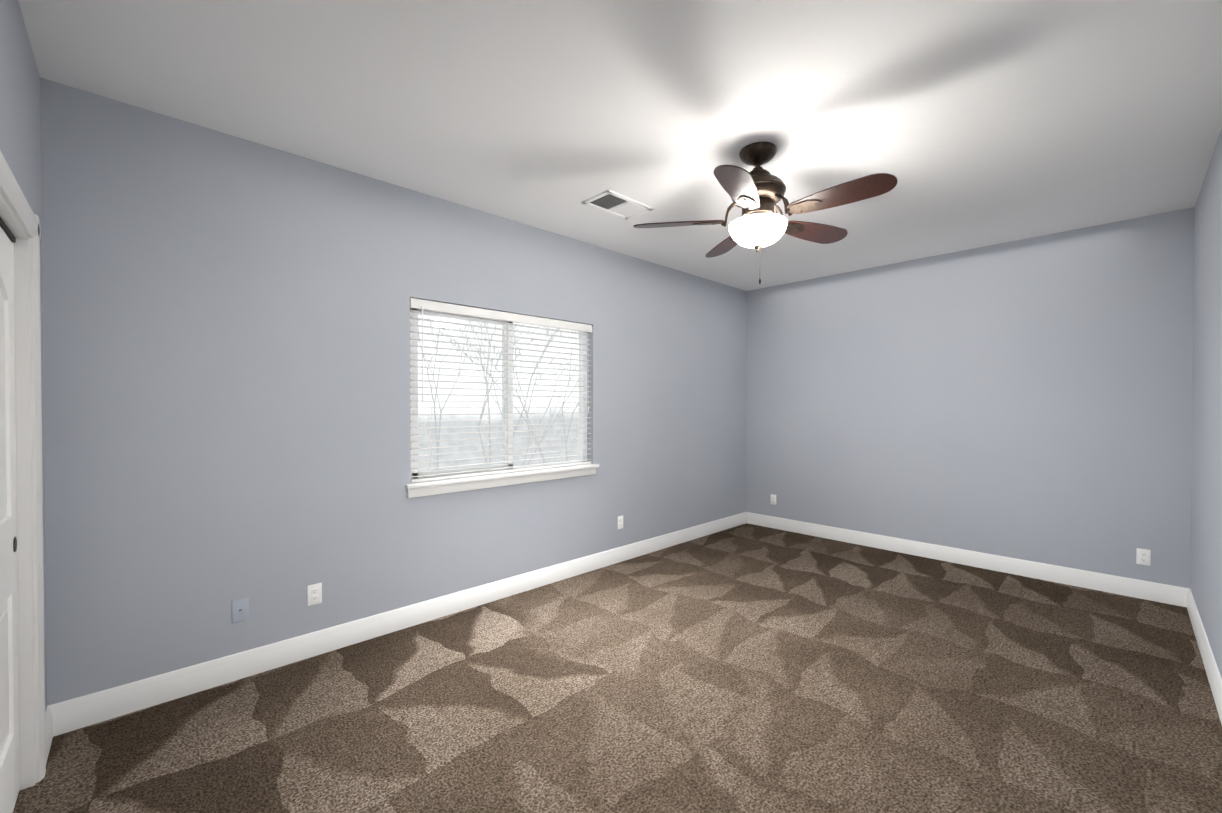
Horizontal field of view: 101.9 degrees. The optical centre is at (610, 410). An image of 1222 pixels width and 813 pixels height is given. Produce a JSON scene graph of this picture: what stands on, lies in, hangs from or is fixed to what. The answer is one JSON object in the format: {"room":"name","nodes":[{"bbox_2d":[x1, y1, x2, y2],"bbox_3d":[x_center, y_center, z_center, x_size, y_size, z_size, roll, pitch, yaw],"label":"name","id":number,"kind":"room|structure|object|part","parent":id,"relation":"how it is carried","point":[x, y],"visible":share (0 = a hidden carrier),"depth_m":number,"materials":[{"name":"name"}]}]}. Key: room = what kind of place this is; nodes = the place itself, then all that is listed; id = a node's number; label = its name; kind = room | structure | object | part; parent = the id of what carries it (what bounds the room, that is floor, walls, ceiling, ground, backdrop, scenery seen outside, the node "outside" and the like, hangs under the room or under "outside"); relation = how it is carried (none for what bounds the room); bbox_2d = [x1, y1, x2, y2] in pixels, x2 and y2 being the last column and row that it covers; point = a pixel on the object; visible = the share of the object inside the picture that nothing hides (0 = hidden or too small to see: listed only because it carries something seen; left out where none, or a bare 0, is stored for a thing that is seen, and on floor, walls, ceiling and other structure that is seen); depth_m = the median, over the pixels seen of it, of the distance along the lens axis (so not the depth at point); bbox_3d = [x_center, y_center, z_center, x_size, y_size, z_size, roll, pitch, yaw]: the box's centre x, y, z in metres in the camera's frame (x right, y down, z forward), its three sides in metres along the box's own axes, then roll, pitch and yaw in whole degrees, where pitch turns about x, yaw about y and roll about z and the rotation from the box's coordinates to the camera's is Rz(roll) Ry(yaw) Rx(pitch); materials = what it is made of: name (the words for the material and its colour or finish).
{"room":"empty bedroom","nodes":[
{"label":"empty bedroom","id":0,"kind":"room"},
{"bbox_2d":[0,0,46,711],"bbox_3d":[-1.219,0.006,0.774,0.140,2.740,3.430,-1,1,-44],"label":"wall","id":1,"kind":"structure","parent":0,"point":[20,126],"depth_m":1.72,"materials":[{"name":"paint"}]},
{"bbox_2d":[0,227,19,812],"bbox_3d":[-1.819,0.384,1.432,0.038,1.946,0.914,-1,1,-44],"label":"closet door","id":2,"kind":"structure","parent":1,"relation":"in","point":[9,730],"depth_m":1.68,"materials":[{"name":"white wood"}]},
{"bbox_2d":[0,150,45,790],"bbox_3d":[-1.531,0.372,1.103,0.140,2.000,1.830,-1,1,-44],"label":"door frame","id":3,"kind":"structure","parent":1,"relation":"in","point":[13,229],"depth_m":1.78,"materials":[{"name":"white wood"}]},
{"bbox_2d":[45,706,52,762],"bbox_3d":[-1.163,1.310,0.842,0.016,0.130,3.430,-1,1,-44],"label":"baseboard","id":4,"kind":"structure","parent":1,"relation":"attached to","point":[48,727],"depth_m":2.00,"materials":[{"name":"white wood"}]},
{"bbox_2d":[40,78,746,705],"bbox_3d":[-0.718,-0.024,3.731,6.580,2.740,0.140,-1,1,-44],"label":"wall","id":5,"kind":"structure","parent":0,"point":[226,370],"depth_m":2.64,"materials":[{"name":"paint"}]},
{"bbox_2d":[232,597,248,622],"bbox_3d":[-1.881,1.012,2.517,0.070,0.115,0.015,-1,1,-44],"label":"wall plate","id":6,"kind":"object","parent":5,"relation":"attached to","point":[240,609],"visible":1,"depth_m":2.52,"materials":[{"name":"grey plastic"}]},
{"bbox_2d":[307,583,321,605],"bbox_3d":[-1.644,1.018,2.749,0.070,0.115,0.008,-1,1,-44],"label":"electrical outlet","id":7,"kind":"object","parent":5,"relation":"attached to","point":[314,594],"visible":1,"depth_m":2.75,"materials":[{"name":"white plastic"}]},
{"bbox_2d":[48,512,746,736],"bbox_3d":[-0.372,1.279,3.969,5.490,0.130,0.016,-1,1,-44],"label":"baseboard","id":8,"kind":"structure","parent":5,"relation":"attached to","point":[89,709],"depth_m":2.76,"materials":[{"name":"white wood"}]},
{"bbox_2d":[410,308,586,478],"bbox_3d":[-0.778,-0.122,3.720,1.540,1.203,0.072,-1,1,-44],"label":"window","id":9,"kind":"structure","parent":5,"relation":"in","point":[581,419],"depth_m":3.69,"materials":[{"name":"white plastic"}]},
{"bbox_2d":[410,298,591,482],"bbox_3d":[-0.724,-0.136,3.664,1.528,1.167,0.074,-1,1,-44],"label":"window blind","id":10,"kind":"object","parent":9,"relation":"attached to","point":[461,310],"visible":0.88,"depth_m":3.53,"materials":[{"name":"white plastic"}]},
{"bbox_2d":[405,464,598,497],"bbox_3d":[-0.717,0.495,3.663,1.610,0.086,0.116,-1,1,-44],"label":"window sill","id":11,"kind":"structure","parent":5,"relation":"attached to","point":[428,488],"depth_m":3.51,"materials":[{"name":"white wood"}]},
{"bbox_2d":[618,515,622,528],"bbox_3d":[0.085,0.992,4.411,0.070,0.115,0.008,-1,1,-44],"label":"electrical outlet","id":12,"kind":"object","parent":5,"relation":"attached to","point":[620,522],"visible":1,"depth_m":4.41,"materials":[{"name":"white plastic"}]},
{"bbox_2d":[13,523,1221,812],"bbox_3d":[0.519,1.409,2.458,6.580,0.100,3.710,-1,1,-44],"label":"floor","id":13,"kind":"structure","parent":0,"point":[745,667],"depth_m":2.26,"materials":[{"name":"carpet"}]},
{"bbox_2d":[18,0,1221,290],"bbox_3d":[0.519,-1.441,2.430,6.580,0.120,3.710,-1,1,-44],"label":"ceiling","id":14,"kind":"structure","parent":0,"point":[970,124],"depth_m":2.20,"materials":[{"name":"white paint"}]},
{"bbox_2d":[582,190,653,219],"bbox_3d":[0.048,-1.385,3.342,0.425,0.012,0.265,-1,1,-44],"label":"ceiling vent","id":15,"kind":"object","parent":14,"relation":"in","point":[616,204],"visible":1,"depth_m":3.33,"materials":[{"name":"white metal"}]},
{"bbox_2d":[633,141,896,283],"bbox_3d":[0.821,-1.030,2.601,1.271,0.705,1.222,-1,1,-44],"label":"ceiling fan","id":16,"kind":"object","parent":14,"relation":"hanging from","point":[756,193],"visible":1,"depth_m":2.53,"materials":[{"name":"brown wood"}]},
{"bbox_3d":[0.783,-1.115,2.634,0.283,0.536,0.290,-1,1,-44],"label":"motor","id":17,"kind":"part","parent":16,"relation":"part of","materials":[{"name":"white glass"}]},
{"bbox_3d":[0.781,-0.938,2.639,0.300,0.116,0.300,-1,1,-44],"label":"lamp shade","id":18,"kind":"part","parent":16,"relation":"part of","materials":[{"name":"white glass"}]},
{"bbox_2d":[746,207,1194,587],"bbox_3d":[2.840,-0.033,4.676,0.140,2.740,3.430,-1,1,-44],"label":"wall","id":19,"kind":"structure","parent":0,"point":[1029,399],"depth_m":4.15,"materials":[{"name":"paint"}]},
{"bbox_2d":[771,494,775,504],"bbox_3d":[1.841,1.005,5.619,0.008,0.115,0.070,-1,1,-44],"label":"electrical outlet","id":20,"kind":"object","parent":19,"relation":"attached to","point":[773,499],"visible":1,"depth_m":5.62,"materials":[{"name":"white plastic"}]},
{"bbox_2d":[746,512,1189,606],"bbox_3d":[2.784,1.272,4.634,0.016,0.130,3.430,-1,1,-44],"label":"baseboard","id":21,"kind":"structure","parent":19,"relation":"attached to","point":[1154,591],"depth_m":4.16,"materials":[{"name":"white wood"}]},
{"bbox_2d":[1136,548,1150,565],"bbox_3d":[3.823,1.048,3.557,0.008,0.115,0.070,-1,1,-44],"label":"electrical outlet","id":22,"kind":"object","parent":19,"relation":"attached to","point":[1143,556],"visible":1,"depth_m":3.56,"materials":[{"name":"white plastic"}]},
{"bbox_2d":[1190,129,1221,677],"bbox_3d":[1.756,0.002,1.157,6.580,2.740,0.140,-1,1,-44],"label":"wall","id":23,"kind":"structure","parent":0,"point":[1206,544],"depth_m":2.72,"materials":[{"name":"paint"}]},
{"bbox_2d":[1187,589,1221,723],"bbox_3d":[1.994,1.304,1.507,5.490,0.130,0.016,-1,1,-44],"label":"baseboard","id":24,"kind":"structure","parent":23,"relation":"attached to","point":[1211,669],"depth_m":2.60,"materials":[{"name":"white wood"}]},
{"label":"outside","id":25,"kind":"structure","parent":0,"visible":0},
{"bbox_2d":[418,315,578,471],"bbox_3d":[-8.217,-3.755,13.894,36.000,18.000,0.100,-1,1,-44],"label":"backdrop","id":26,"kind":"structure","parent":25,"point":[475,429],"depth_m":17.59,"materials":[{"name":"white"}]},
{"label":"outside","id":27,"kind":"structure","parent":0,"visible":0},
{"bbox_2d":[418,314,477,469],"bbox_3d":[-3.257,-0.428,9.980,2.470,5.030,2.977,-1,1,-44],"label":"tree","id":28,"kind":"object","parent":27,"point":[437,449],"depth_m":9.85,"materials":[{"name":"grey plant"}]},
{"bbox_2d":[424,319,557,464],"bbox_3d":[-1.911,-0.015,7.866,1.416,4.246,2.336,-1,1,-44],"label":"tree","id":29,"kind":"object","parent":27,"point":[483,409],"depth_m":7.83,"materials":[{"name":"grey plant"}]},
{"bbox_2d":[443,318,560,436],"bbox_3d":[-2.932,-0.311,13.682,3.848,4.719,3.054,-1,1,-44],"label":"tree","id":30,"kind":"object","parent":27,"point":[546,337],"depth_m":13.48,"materials":[{"name":"grey plant"}]},
{"bbox_2d":[456,323,573,464],"bbox_3d":[-1.893,-0.006,9.844,2.577,4.187,2.996,-1,1,-44],"label":"tree","id":31,"kind":"object","parent":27,"point":[519,398],"depth_m":9.68,"materials":[{"name":"grey plant"}]},
{"bbox_2d":[492,329,578,466],"bbox_3d":[-1.214,0.242,8.985,2.360,3.706,1.353,-1,1,-44],"label":"tree","id":32,"kind":"object","parent":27,"point":[547,391],"depth_m":9.12,"materials":[{"name":"grey plant"}]},
{"bbox_2d":[562,330,578,460],"bbox_3d":[-0.390,-0.200,13.201,2.176,4.509,1.924,-1,1,-44],"label":"tree","id":33,"kind":"object","parent":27,"point":[564,403],"depth_m":12.77,"materials":[{"name":"grey plant"}]}
]}

